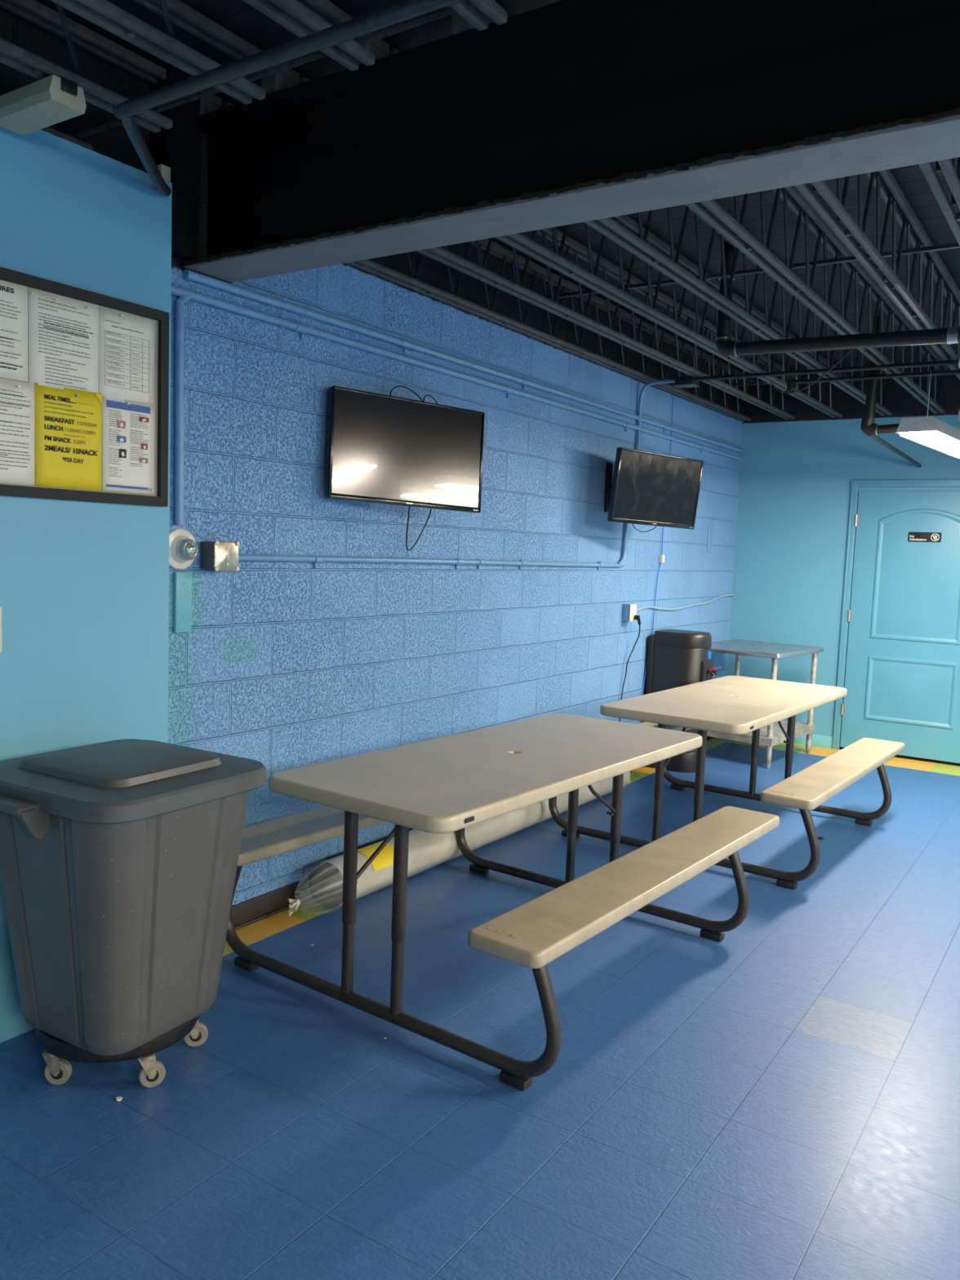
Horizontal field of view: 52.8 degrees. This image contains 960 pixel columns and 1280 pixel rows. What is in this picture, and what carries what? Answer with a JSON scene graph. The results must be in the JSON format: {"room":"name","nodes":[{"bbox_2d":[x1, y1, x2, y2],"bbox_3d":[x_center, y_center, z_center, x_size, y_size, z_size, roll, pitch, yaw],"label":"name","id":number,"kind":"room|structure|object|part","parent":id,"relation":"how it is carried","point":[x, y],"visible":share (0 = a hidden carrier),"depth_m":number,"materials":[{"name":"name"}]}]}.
{"room":"break room","nodes":[
{"label":"break room","id":0,"kind":"room"},
{"bbox_2d":[0,126,172,1043],"bbox_3d":[-3.005,0.048,0.229,0.120,2.552,7.050,6,6,33],"label":"wall partition","id":1,"kind":"structure","parent":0,"point":[84,585],"depth_m":2.82,"materials":[{"name":"teal paint"}]},
{"bbox_2d":[0,607,1,652],"bbox_3d":[-1.342,-0.025,2.624,0.008,0.125,0.092,6,6,33],"label":"switch plate","id":2,"kind":"object","parent":1,"relation":"attached to","point":[0,607],"visible":1,"depth_m":2.66,"materials":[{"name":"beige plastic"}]},
{"bbox_2d":[0,266,168,506],"bbox_3d":[-1.313,-0.688,2.556,0.022,0.599,1.176,6,6,33],"label":"notice board","id":3,"kind":"object","parent":1,"relation":"attached to","point":[161,318],"visible":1,"depth_m":2.91,"materials":[{"name":"wood"}]},
{"bbox_2d":[0,280,33,382],"bbox_3d":[-1.303,-0.830,2.554,0.012,0.254,0.260,6,7,35],"label":"notice sheet","id":4,"kind":"object","parent":3,"relation":"attached to","point":[13,296],"visible":1,"depth_m":2.62,"materials":[{"name":"white paper"}]},
{"bbox_2d":[0,299,21,368],"bbox_3d":[-1.305,-0.818,2.551,0.001,0.174,0.200,6,6,33],"label":"print","id":5,"kind":"object","parent":4,"relation":"attached to","point":[10,309],"depth_m":2.61},
{"bbox_2d":[0,378,35,485],"bbox_3d":[-1.309,-0.561,2.580,0.011,0.278,0.264,6,6,33],"label":"notice sheet","id":6,"kind":"object","parent":3,"relation":"attached to","point":[16,397],"visible":1,"depth_m":2.65,"materials":[{"name":"white paper"}]},
{"bbox_2d":[0,389,31,469],"bbox_3d":[-1.306,-0.567,2.588,0.001,0.213,0.222,6,6,33],"label":"print","id":7,"kind":"object","parent":6,"relation":"attached to","point":[15,404],"depth_m":2.64},
{"bbox_2d":[27,287,98,393],"bbox_3d":[-1.175,-0.841,2.741,0.011,0.258,0.218,6,6,33],"label":"notice sheet","id":8,"kind":"object","parent":3,"relation":"attached to","point":[64,331],"visible":1,"depth_m":2.74,"materials":[{"name":"white paper"}]},
{"bbox_2d":[38,298,90,358],"bbox_3d":[-1.175,-0.875,2.740,0.001,0.144,0.163,6,6,33],"label":"print","id":9,"kind":"object","parent":8,"relation":"on","point":[64,324],"depth_m":2.74},
{"bbox_2d":[44,356,88,389],"bbox_3d":[-1.176,-0.759,2.756,0.001,0.071,0.135,6,6,33],"label":"print","id":10,"kind":"object","parent":8,"relation":"attached to","point":[60,372],"depth_m":2.76},
{"bbox_2d":[34,382,102,491],"bbox_3d":[-1.177,-0.578,2.778,0.010,0.284,0.212,6,6,33],"label":"notice","id":11,"kind":"object","parent":3,"relation":"attached to","point":[68,421],"visible":1,"depth_m":2.78,"materials":[{"name":"yellow paper"}]},
{"bbox_2d":[44,401,72,407],"bbox_3d":[-1.194,-0.668,2.742,0.001,0.004,0.087,6,6,33],"label":"print","id":12,"kind":"object","parent":11,"relation":"on","point":[46,404],"depth_m":2.74},
{"bbox_2d":[44,405,93,417],"bbox_3d":[-1.175,-0.652,2.773,0.001,0.017,0.157,6,6,33],"label":"print","id":13,"kind":"object","parent":11,"relation":"on","point":[50,411],"depth_m":2.77},
{"bbox_2d":[98,306,154,404],"bbox_3d":[-1.060,-0.847,2.914,0.011,0.262,0.195,6,6,33],"label":"notice sheet","id":14,"kind":"object","parent":3,"relation":"attached to","point":[126,341],"visible":1,"depth_m":2.91,"materials":[{"name":"white paper"}]},
{"bbox_2d":[106,331,124,385],"bbox_3d":[-1.084,-0.838,2.883,0.001,0.147,0.061,6,6,33],"label":"print","id":15,"kind":"object","parent":14,"relation":"attached to","point":[115,340],"depth_m":2.88},
{"bbox_2d":[111,324,143,333],"bbox_3d":[-1.058,-0.933,2.908,0.001,0.003,0.110,6,6,33],"label":"print","id":16,"kind":"object","parent":14,"relation":"on","point":[117,329],"depth_m":2.91},
{"bbox_2d":[132,339,139,388],"bbox_3d":[-1.046,-0.839,2.941,0.001,0.142,0.028,6,6,33],"label":"print","id":17,"kind":"object","parent":14,"relation":"attached to","point":[135,343],"depth_m":2.94},
{"bbox_2d":[102,395,155,494],"bbox_3d":[-1.066,-0.589,2.945,0.011,0.278,0.185,6,6,33],"label":"notice sheet","id":18,"kind":"object","parent":3,"relation":"attached to","point":[128,427],"visible":1,"depth_m":2.94,"materials":[{"name":"white paper"}]},
{"bbox_2d":[108,409,122,476],"bbox_3d":[-1.094,-0.589,2.905,0.001,0.194,0.046,6,6,33],"label":"print","id":19,"kind":"object","parent":18,"relation":"attached to","point":[115,416],"depth_m":2.91},
{"bbox_2d":[117,435,125,442],"bbox_3d":[-1.081,-0.606,2.921,0.001,0.018,0.030,6,6,33],"label":"picture","id":20,"kind":"object","parent":18,"relation":"attached to","point":[120,438],"depth_m":2.92,"materials":[{"name":"blue paper"}]},
{"bbox_2d":[118,420,125,428],"bbox_3d":[-1.080,-0.650,2.917,0.001,0.022,0.026,6,6,33],"label":"picture","id":21,"kind":"object","parent":18,"relation":"on","point":[122,424],"depth_m":2.92,"materials":[{"name":"pink paper"}]},
{"bbox_2d":[119,448,126,457],"bbox_3d":[-1.081,-0.565,2.928,0.001,0.026,0.024,6,6,33],"label":"picture","id":22,"kind":"object","parent":18,"relation":"attached to","point":[122,452],"depth_m":2.93,"materials":[{"name":"black paper"}]},
{"bbox_2d":[130,413,148,466],"bbox_3d":[-1.047,-0.613,2.974,0.001,0.157,0.064,6,6,33],"label":"print","id":23,"kind":"object","parent":18,"relation":"attached to","point":[139,421],"depth_m":2.98},
{"bbox_2d":[140,457,147,463],"bbox_3d":[-1.039,-0.555,2.992,0.001,0.016,0.028,6,6,33],"label":"picture","id":24,"kind":"object","parent":18,"relation":"attached to","point":[143,460],"depth_m":2.99,"materials":[{"name":"pink paper"}]},
{"bbox_2d":[139,416,148,422],"bbox_3d":[-1.034,-0.679,2.981,0.001,0.014,0.034,6,6,33],"label":"picture","id":25,"kind":"object","parent":18,"relation":"attached to","point":[142,419],"depth_m":2.98,"materials":[{"name":"red paper"}]},
{"bbox_2d":[141,443,147,449],"bbox_3d":[-1.036,-0.598,2.990,0.001,0.018,0.022,6,6,33],"label":"picture","id":26,"kind":"object","parent":18,"relation":"on","point":[144,446],"depth_m":2.99,"materials":[{"name":"red paper"}]},
{"bbox_2d":[156,164,170,182],"bbox_3d":[-0.992,-1.444,3.003,0.055,0.045,0.035,6,6,33],"label":"wood block","id":27,"kind":"object","parent":1,"relation":"on","point":[165,171],"visible":0.45,"depth_m":2.98,"materials":[{"name":"beige wood"}]},
{"bbox_2d":[112,0,464,196],"bbox_3d":[0.054,-1.223,1.805,3.111,0.049,0.408,7,7,42],"label":"pipe","id":28,"kind":"object","parent":1,"relation":"attached to","point":[406,10],"visible":1,"depth_m":2.11,"materials":[{"name":"metal"}]},
{"bbox_2d":[0,6,743,906],"bbox_3d":[-1.539,-0.354,2.685,0.200,3.000,13.400,6,6,33],"label":"wall","id":29,"kind":"structure","parent":0,"point":[282,666],"depth_m":4.27,"materials":[{"name":"blue paint"}]},
{"bbox_2d":[149,62,199,259],"bbox_3d":[-0.977,-1.522,3.096,0.090,0.550,0.130,6,6,33],"label":"post","id":30,"kind":"object","parent":29,"relation":"attached to","point":[177,148],"visible":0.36,"depth_m":3.07,"materials":[{"name":"metal"}]},
{"bbox_2d":[173,572,191,632],"bbox_3d":[-1.018,-0.129,3.312,0.018,0.207,0.068,6,6,33],"label":"board","id":31,"kind":"object","parent":29,"relation":"attached to","point":[182,581],"visible":1,"depth_m":3.30,"materials":[{"name":"paint"}]},
{"bbox_2d":[168,528,197,569],"bbox_3d":[-0.995,-0.306,3.272,0.070,0.140,0.140,6,6,33],"label":"wall lamp","id":32,"kind":"object","parent":29,"relation":"attached to","point":[183,548],"visible":0.95,"depth_m":3.26,"materials":[{"name":"white ceramic"}]},
{"bbox_3d":[-0.984,-0.305,3.265,0.044,0.074,0.074,6,6,33],"label":"bulb","id":33,"kind":"part","parent":32,"relation":"part of","materials":[{"name":"clear glass"}]},
{"bbox_2d":[200,540,239,571],"bbox_3d":[-0.910,-0.295,3.383,0.084,0.104,0.110,6,6,33],"label":"junction box","id":34,"kind":"object","parent":29,"relation":"attached to","point":[217,555],"visible":1,"depth_m":3.35,"materials":[{"name":"metal"}]},
{"bbox_2d":[238,378,675,569],"bbox_3d":[0.161,-0.944,4.748,0.270,1.202,3.428,6,6,33],"label":"conduit","id":35,"kind":"object","parent":29,"relation":"attached to","point":[315,559],"visible":0.91,"depth_m":4.61,"materials":[{"name":"metal"}]},
{"bbox_2d":[171,284,743,524],"bbox_3d":[0.522,-0.935,5.510,0.036,0.780,5.757,6,6,33],"label":"conduit","id":36,"kind":"object","parent":29,"relation":"attached to","point":[184,295],"visible":0.94,"depth_m":3.50,"materials":[{"name":"metal"}]},
{"bbox_2d":[182,269,743,453],"bbox_3d":[0.578,-1.362,5.531,0.036,0.056,5.610,6,6,33],"label":"conduit","id":37,"kind":"object","parent":29,"relation":"attached to","point":[188,274],"visible":1,"depth_m":4.18,"materials":[{"name":"metal"}]},
{"bbox_2d":[231,736,715,930],"bbox_3d":[0.458,0.899,5.702,0.024,0.090,5.740,6,6,33],"label":"baseboard","id":38,"kind":"structure","parent":29,"relation":"attached to","point":[244,913],"depth_m":3.78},
{"bbox_2d":[183,0,959,282],"bbox_3d":[2.653,-1.113,0.907,8.580,0.469,0.210,6,6,33],"label":"steel beam","id":39,"kind":"structure","parent":29,"relation":"attached to","point":[564,112],"depth_m":2.48,"materials":[{"name":"metal"}]},
{"bbox_2d":[0,0,222,150],"bbox_3d":[-2.867,-1.409,0.235,0.074,0.341,7.180,6,6,33],"label":"joist","id":40,"kind":"object","parent":39,"relation":"on","point":[33,11],"visible":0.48,"depth_m":2.81,"materials":[{"name":"black paint"}]},
{"bbox_2d":[0,0,299,133],"bbox_3d":[-2.576,-1.379,0.043,0.074,0.341,7.180,6,6,33],"label":"joist","id":41,"kind":"object","parent":39,"relation":"on","point":[181,15],"visible":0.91,"depth_m":2.60,"materials":[{"name":"black paint"}]},
{"bbox_2d":[0,75,86,135],"bbox_3d":[-1.117,-1.361,2.442,0.280,0.080,0.100,6,6,33],"label":"light fixture","id":42,"kind":"object","parent":41,"relation":"hanging from","point":[52,100],"visible":1,"depth_m":2.40,"materials":[{"name":"beige metal"}]},
{"bbox_2d":[50,0,389,104],"bbox_3d":[-2.280,-1.350,-0.152,0.074,0.341,7.180,6,6,33],"label":"joist","id":43,"kind":"object","parent":39,"relation":"on","point":[104,14],"visible":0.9,"depth_m":2.24,"materials":[{"name":"black paint"}]},
{"bbox_2d":[242,0,492,71],"bbox_3d":[-1.985,-1.320,-0.346,0.074,0.341,7.180,6,6,33],"label":"joist","id":44,"kind":"object","parent":39,"relation":"on","point":[293,15],"visible":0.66,"depth_m":2.18,"materials":[{"name":"black paint"}]},
{"bbox_2d":[449,0,507,31],"bbox_3d":[-1.685,-1.290,-0.544,0.074,0.341,7.180,6,6,33],"label":"joist","id":45,"kind":"object","parent":39,"relation":"on","point":[468,10],"visible":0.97,"depth_m":2.01,"materials":[{"name":"black paint"}]},
{"bbox_2d":[221,101,755,421],"bbox_3d":[0.655,-1.775,5.527,0.074,0.341,5.536,6,6,33],"label":"joist","id":46,"kind":"object","parent":39,"relation":"on","point":[411,282],"visible":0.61,"depth_m":5.12,"materials":[{"name":"black paint"}]},
{"bbox_2d":[298,76,799,419],"bbox_3d":[0.947,-1.746,5.335,0.074,0.341,5.536,6,6,33],"label":"joist","id":47,"kind":"object","parent":39,"relation":"on","point":[478,272],"visible":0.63,"depth_m":4.86,"materials":[{"name":"black paint"}]},
{"bbox_2d":[673,376,699,388],"bbox_3d":[1.280,-1.597,5.992,0.130,0.050,0.110,6,6,33],"label":"ceiling box","id":48,"kind":"object","parent":47,"relation":"attached to","point":[685,381],"visible":0.92,"depth_m":5.96,"materials":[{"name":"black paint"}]},
{"bbox_2d":[694,360,958,381],"bbox_3d":[2.450,-1.486,5.195,2.900,0.033,0.028,6,6,34],"label":"conduit","id":49,"kind":"object","parent":47,"relation":"attached to","point":[950,362],"visible":0.94,"depth_m":5.48,"materials":[{"name":"metal"}]},
{"bbox_2d":[388,48,846,417],"bbox_3d":[1.242,-1.717,5.140,0.074,0.341,5.536,6,6,33],"label":"joist","id":50,"kind":"object","parent":39,"relation":"on","point":[526,245],"visible":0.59,"depth_m":4.52,"materials":[{"name":"black paint"}]},
{"bbox_2d":[770,348,853,393],"bbox_3d":[1.881,-1.529,5.573,0.041,0.191,0.656,0,6,-24],"label":"loose cable","id":51,"kind":"object","parent":50,"relation":"hanging from","point":[851,348],"visible":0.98,"depth_m":5.48,"materials":[{"name":"black paint"}]},
{"bbox_2d":[712,368,959,387],"bbox_3d":[3.048,-1.760,6.333,3.150,0.022,0.024,6,6,33],"label":"bar","id":52,"kind":"object","parent":50,"relation":"attached to","point":[787,380],"visible":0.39,"depth_m":6.97,"materials":[{"name":"black paint"}]},
{"bbox_2d":[491,20,892,415],"bbox_3d":[1.538,-1.687,4.946,0.074,0.341,5.536,6,6,33],"label":"joist","id":53,"kind":"object","parent":39,"relation":"on","point":[609,228],"visible":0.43,"depth_m":4.28,"materials":[{"name":"black paint"}]},
{"bbox_2d":[784,369,959,392],"bbox_3d":[2.836,-1.459,5.282,2.352,0.072,0.031,6,7,35],"label":"conduit","id":54,"kind":"object","parent":53,"relation":"attached to","point":[789,384],"visible":0.97,"depth_m":5.66,"materials":[{"name":"metal"}]},
{"bbox_2d":[685,186,948,413],"bbox_3d":[1.837,-1.657,4.748,0.074,0.341,5.536,6,6,33],"label":"joist","id":55,"kind":"object","parent":39,"relation":"on","point":[792,197],"visible":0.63,"depth_m":4.17,"materials":[{"name":"black paint"}]},
{"bbox_2d":[794,169,959,379],"bbox_3d":[2.120,-1.629,4.562,0.074,0.341,5.536,6,6,33],"label":"joist","id":56,"kind":"object","parent":39,"relation":"on","point":[837,203],"visible":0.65,"depth_m":3.82,"materials":[{"name":"black paint"}]},
{"bbox_2d":[895,370,959,457],"bbox_3d":[2.634,-1.258,5.424,0.200,0.352,1.240,7,7,39],"label":"ceiling light","id":57,"kind":"object","parent":56,"relation":"hanging from","point":[931,432],"visible":1,"depth_m":5.03,"materials":[{"name":"white"}]},
{"bbox_2d":[898,431,959,457],"bbox_3d":[2.627,-1.090,5.440,0.176,0.015,1.216,7,7,39],"label":"diffuser","id":58,"kind":"object","parent":57,"relation":"attached to","point":[945,442],"depth_m":5.17,"materials":[{"name":"white"}]},
{"bbox_2d":[918,156,959,245],"bbox_3d":[2.403,-1.601,4.376,0.074,0.341,5.536,6,6,33],"label":"joist","id":59,"kind":"object","parent":39,"relation":"on","point":[951,172],"visible":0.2,"depth_m":2.86,"materials":[{"name":"black paint"}]},
{"bbox_2d":[604,462,613,512],"bbox_3d":[0.896,-0.921,5.837,0.308,0.300,0.083,6,7,37],"label":"wall mount","id":60,"kind":"object","parent":29,"relation":"attached to","point":[609,473],"depth_m":5.91,"materials":[{"name":"black metal"}]},
{"bbox_2d":[607,447,703,532],"bbox_3d":[0.973,-0.888,5.843,0.727,0.464,0.331,-2,7,-37],"label":"television","id":61,"kind":"object","parent":60,"relation":"attached to","point":[648,488],"visible":1,"depth_m":5.71,"materials":[{"name":"black plastic"}]},
{"bbox_3d":[1.040,-0.893,5.754,0.719,0.421,0.055,0,11,-37],"label":"casing","id":62,"kind":"part","parent":61,"relation":"part of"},
{"bbox_3d":[1.031,-0.708,6.027,0.021,0.075,0.444,6,6,32],"label":"power cord","id":63,"kind":"part","parent":61,"relation":"part of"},
{"bbox_2d":[622,603,636,622],"bbox_3d":[0.971,-0.179,6.282,0.064,0.112,0.098,6,6,33],"label":"power outlet","id":64,"kind":"object","parent":29,"relation":"attached to","point":[628,611],"visible":1,"depth_m":6.25,"materials":[{"name":"beige plastic"}]},
{"bbox_2d":[618,615,640,721],"bbox_3d":[0.974,0.358,6.336,0.111,1.048,0.074,3,5,4],"label":"cord","id":65,"kind":"object","parent":64,"relation":"hanging from","point":[636,617],"visible":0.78,"depth_m":6.32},
{"bbox_2d":[641,394,673,722],"bbox_3d":[1.215,-0.413,6.646,0.030,2.540,0.245,6,6,33],"label":"cable","id":66,"kind":"object","parent":29,"relation":"attached to","point":[661,559],"visible":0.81,"depth_m":6.66,"materials":[{"name":"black plastic"}]},
{"bbox_2d":[636,593,733,611],"bbox_3d":[1.539,-0.276,7.150,0.038,0.099,2.022,6,6,33],"label":"cable","id":67,"kind":"object","parent":29,"relation":"attached to","point":[728,594],"visible":0.92,"depth_m":7.07,"materials":[{"name":"plastic"}]},
{"bbox_2d":[706,525,712,551],"bbox_3d":[1.768,-0.780,7.451,0.008,0.200,0.070,6,6,33],"label":"strip","id":68,"kind":"object","parent":29,"relation":"attached to","point":[709,529],"visible":1,"depth_m":7.44,"materials":[{"name":"paint"}]},
{"bbox_2d":[542,242,959,299],"bbox_3d":[1.599,-1.639,4.153,3.150,0.022,0.024,6,6,33],"label":"bar","id":69,"kind":"object","parent":29,"relation":"attached to","point":[951,246],"visible":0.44,"depth_m":4.28,"materials":[{"name":"black paint"}]},
{"bbox_3d":[-0.348,-0.806,4.117,0.137,0.300,0.108,6,6,33],"label":"wall mount","id":70,"kind":"structure","parent":29,"relation":"attached to","visible":0},
{"bbox_2d":[324,385,484,551],"bbox_3d":[-0.348,-0.726,4.088,0.756,0.691,0.220,-2,7,-37],"label":"television","id":71,"kind":"object","parent":70,"relation":"attached to","point":[383,449],"visible":1,"depth_m":3.98,"materials":[{"name":"black"}]},
{"bbox_3d":[-0.305,-1.028,4.098,0.019,0.088,0.218,7,7,43],"label":"power cord","id":72,"kind":"part","parent":71,"relation":"part of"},
{"bbox_3d":[-0.278,-0.505,4.266,0.066,0.224,0.186,6,6,33],"label":"power cord","id":73,"kind":"part","parent":71,"relation":"part of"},
{"bbox_3d":[-0.215,-1.021,4.197,0.021,0.084,0.111,6,7,39],"label":"power cord","id":74,"kind":"part","parent":71,"relation":"part of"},
{"bbox_2d":[0,737,959,1279],"bbox_3d":[1.981,1.546,0.473,9.200,0.100,13.400,6,6,33],"label":"floor","id":75,"kind":"structure","parent":0,"point":[778,1098],"depth_m":2.58,"materials":[{"name":"tile"}]},
{"bbox_2d":[115,1096,122,1101],"bbox_3d":[-0.937,1.191,2.512,0.017,0.004,0.015,0,6,-18],"label":"scrap","id":76,"kind":"object","parent":75,"relation":"on","point":[118,1098],"visible":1,"depth_m":2.51,"materials":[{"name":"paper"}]},
{"bbox_2d":[35,1014,208,1087],"bbox_3d":[-1.008,1.097,2.708,0.432,0.149,0.432,6,6,33],"label":"dolly","id":77,"kind":"object","parent":75,"relation":"on","point":[58,1070],"visible":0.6,"depth_m":2.56,"materials":[{"name":"black plastic"}]},
{"bbox_2d":[0,738,266,1055],"bbox_3d":[-0.985,0.669,2.603,0.610,0.722,0.636,5,6,30],"label":"trash bin","id":78,"kind":"object","parent":77,"relation":"on","point":[119,858],"visible":1,"depth_m":2.44,"materials":[{"name":"grey plastic"}]},
{"bbox_3d":[-1.167,0.427,2.374,0.240,0.089,0.088,5,6,30],"label":"handle","id":79,"kind":"part","parent":78,"relation":"part of","materials":[{"name":"grey plastic"}]},
{"bbox_3d":[-0.959,0.362,2.597,0.610,0.056,0.582,5,6,30],"label":"lid","id":80,"kind":"part","parent":78,"relation":"part of","materials":[{"name":"grey plastic"}]},
{"bbox_2d":[287,771,630,916],"bbox_3d":[0.063,0.913,4.865,0.221,0.216,2.791,6,6,33],"label":"roll","id":81,"kind":"object","parent":75,"relation":"on","point":[426,851],"visible":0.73,"depth_m":4.26,"materials":[{"name":"grey plastic"}]},
{"bbox_2d":[225,713,779,1090],"bbox_3d":[0.124,0.771,3.608,1.431,0.714,1.800,6,7,36],"label":"picnic table","id":82,"kind":"object","parent":75,"relation":"on","point":[449,784],"visible":0.88,"depth_m":3.15,"materials":[{"name":"beige plastic"}]},
{"bbox_3d":[-0.407,0.808,3.004,0.042,0.623,0.047,6,7,36],"label":"post","id":83,"kind":"part","parent":82,"relation":"part of","materials":[{"name":"metal"}]},
{"bbox_3d":[-0.343,0.958,2.969,1.392,0.376,0.041,6,7,36],"label":"frame","id":84,"kind":"part","parent":82,"relation":"part of","materials":[{"name":"metal"}]},
{"bbox_3d":[-0.243,0.826,2.883,0.042,0.623,0.047,6,7,36],"label":"post","id":85,"kind":"part","parent":82,"relation":"part of","materials":[{"name":"metal"}]},
{"bbox_3d":[0.389,0.737,4.073,0.042,0.623,0.047,6,7,36],"label":"post","id":86,"kind":"part","parent":82,"relation":"part of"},
{"bbox_3d":[0.453,0.887,4.038,1.392,0.376,0.041,6,7,36],"label":"frame","id":87,"kind":"part","parent":82,"relation":"part of","materials":[{"name":"metal"}]},
{"bbox_3d":[0.554,0.755,3.952,0.042,0.623,0.047,6,7,36],"label":"post","id":88,"kind":"part","parent":82,"relation":"part of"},
{"bbox_2d":[645,628,720,773],"bbox_3d":[1.410,0.414,6.652,0.447,0.948,0.335,6,6,33],"label":"trash can","id":89,"kind":"object","parent":75,"relation":"on","point":[676,658],"visible":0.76,"depth_m":6.54,"materials":[{"name":"black plastic"}]},
{"bbox_3d":[1.238,0.411,6.767,0.034,0.900,0.335,6,6,33],"label":"panel","id":90,"kind":"part","parent":89,"relation":"part of","materials":[{"name":"plastic"}]},
{"bbox_2d":[706,667,717,675],"bbox_3d":[1.553,0.213,6.501,0.077,0.059,0.026,6,6,33],"label":"tap","id":91,"kind":"object","parent":89,"relation":"on","point":[708,671],"depth_m":6.50,"materials":[{"name":"red plastic"}]},
{"bbox_2d":[711,666,720,675],"bbox_3d":[1.592,0.209,6.559,0.077,0.059,0.026,6,6,33],"label":"tap","id":92,"kind":"object","parent":89,"relation":"on","point":[715,672],"depth_m":6.55,"materials":[{"name":"red plastic"}]},
{"bbox_2d":[548,675,904,889],"bbox_3d":[1.383,0.659,5.293,1.431,0.714,1.800,6,7,35],"label":"picnic table","id":93,"kind":"object","parent":75,"relation":"on","point":[726,704],"visible":0.79,"depth_m":4.87,"materials":[{"name":"beige plastic"}]},
{"bbox_3d":[0.864,0.698,4.679,0.042,0.623,0.047,6,7,35],"label":"post","id":94,"kind":"part","parent":93,"relation":"part of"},
{"bbox_3d":[0.929,0.848,4.645,1.392,0.376,0.041,6,7,35],"label":"frame","id":95,"kind":"part","parent":93,"relation":"part of","materials":[{"name":"metal"}]},
{"bbox_3d":[1.031,0.715,4.561,0.042,0.623,0.047,6,7,35],"label":"post","id":96,"kind":"part","parent":93,"relation":"part of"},
{"bbox_3d":[1.639,0.625,5.763,0.042,0.623,0.047,6,7,35],"label":"post","id":97,"kind":"part","parent":93,"relation":"part of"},
{"bbox_3d":[1.704,0.775,5.730,1.392,0.376,0.041,6,7,35],"label":"frame","id":98,"kind":"part","parent":93,"relation":"part of","materials":[{"name":"metal"}]},
{"bbox_3d":[1.806,0.642,5.646,0.042,0.623,0.047,6,7,35],"label":"post","id":99,"kind":"part","parent":93,"relation":"part of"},
{"bbox_2d":[706,639,823,768],"bbox_3d":[2.039,0.450,7.233,0.712,0.815,0.872,7,7,39],"label":"steel table","id":100,"kind":"object","parent":75,"relation":"on","point":[771,735],"visible":0.59,"depth_m":7.01,"materials":[{"name":"silver metal"}]},
{"bbox_3d":[2.045,0.384,7.716,0.050,0.715,0.050,7,7,39],"label":"leg","id":101,"kind":"part","parent":100,"relation":"part of","materials":[{"name":"metal"}]},
{"bbox_3d":[2.034,0.476,6.746,0.050,0.715,0.050,7,7,39],"label":"leg","id":102,"kind":"part","parent":100,"relation":"part of","materials":[{"name":"metal"}]},
{"bbox_3d":[2.516,0.438,7.333,0.050,0.715,0.050,7,7,39],"label":"leg","id":103,"kind":"part","parent":100,"relation":"part of","materials":[{"name":"metal"}]},
{"bbox_2d":[35,0,959,373],"bbox_3d":[2.095,-1.458,0.189,9.200,0.100,13.400,6,6,33],"label":"ceiling","id":104,"kind":"structure","parent":0,"point":[238,17],"depth_m":4.30,"materials":[{"name":"metal"}]},
{"bbox_2d":[715,240,959,357],"bbox_3d":[2.084,-1.480,3.925,2.318,0.561,0.076,6,6,33],"label":"drain pipe","id":105,"kind":"object","parent":104,"relation":"attached to","point":[725,345],"visible":0.93,"depth_m":4.30,"materials":[{"name":"black paint"}]},
{"bbox_2d":[860,315,921,467],"bbox_3d":[2.853,-1.592,6.398,0.260,0.745,1.647,6,6,33],"label":"drain pipe","id":106,"kind":"object","parent":104,"relation":"attached to","point":[868,428],"visible":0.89,"depth_m":5.78,"materials":[{"name":"black paint"}]},
{"bbox_2d":[958,346,959,368],"bbox_3d":[2.517,-1.517,4.632,0.382,0.467,0.024,5,6,26],"label":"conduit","id":107,"kind":"object","parent":104,"relation":"hanging from","point":[959,346],"visible":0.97,"depth_m":4.72,"materials":[{"name":"metal"}]},
{"bbox_2d":[726,365,959,749],"bbox_3d":[5.729,-0.363,5.691,8.600,3.000,0.200,6,6,33],"label":"wall","id":108,"kind":"structure","parent":0,"point":[796,475],"depth_m":7.63,"materials":[{"name":"teal paint"}]},
{"bbox_2d":[794,733,832,747],"bbox_3d":[2.420,0.771,7.845,0.880,0.090,0.012,6,6,33],"label":"baseboard","id":109,"kind":"structure","parent":108,"relation":"attached to","point":[826,741],"depth_m":7.66,"materials":[{"name":"paint"}]},
{"bbox_2d":[831,479,959,749],"bbox_3d":[3.244,-0.145,7.223,1.053,2.090,0.028,6,6,33],"label":"trim","id":110,"kind":"structure","parent":108,"relation":"attached to","point":[855,484],"depth_m":7.44,"materials":[{"name":"teal paint"}]},
{"bbox_2d":[840,491,959,763],"bbox_3d":[3.236,-0.112,7.226,0.935,1.980,0.037,6,6,33],"label":"door","id":111,"kind":"structure","parent":108,"relation":"in","point":[902,677],"depth_m":7.25,"materials":[{"name":"teal paint"}]},
{"bbox_3d":[3.225,0.389,7.255,0.632,0.498,0.010,6,6,33],"label":"panel","id":112,"kind":"part","parent":111,"relation":"part of","materials":[{"name":"teal paint"}]},
{"bbox_3d":[3.258,-0.477,7.173,0.632,0.987,0.010,6,6,33],"label":"panel","id":113,"kind":"part","parent":111,"relation":"part of","materials":[{"name":"teal paint"}]},
{"bbox_2d":[907,532,942,542],"bbox_3d":[3.281,-0.759,7.139,0.226,0.072,0.008,6,6,33],"label":"door sign","id":114,"kind":"object","parent":111,"relation":"attached to","point":[913,536],"visible":1,"depth_m":7.14,"materials":[{"name":"black plastic"}]},
{"bbox_2d":[840,746,959,766],"bbox_3d":[3.210,0.884,7.327,0.930,0.022,0.020,6,6,33],"label":"trim","id":115,"kind":"structure","parent":108,"relation":"attached to","point":[841,748],"depth_m":7.23,"materials":[{"name":"black paint"}]}
]}

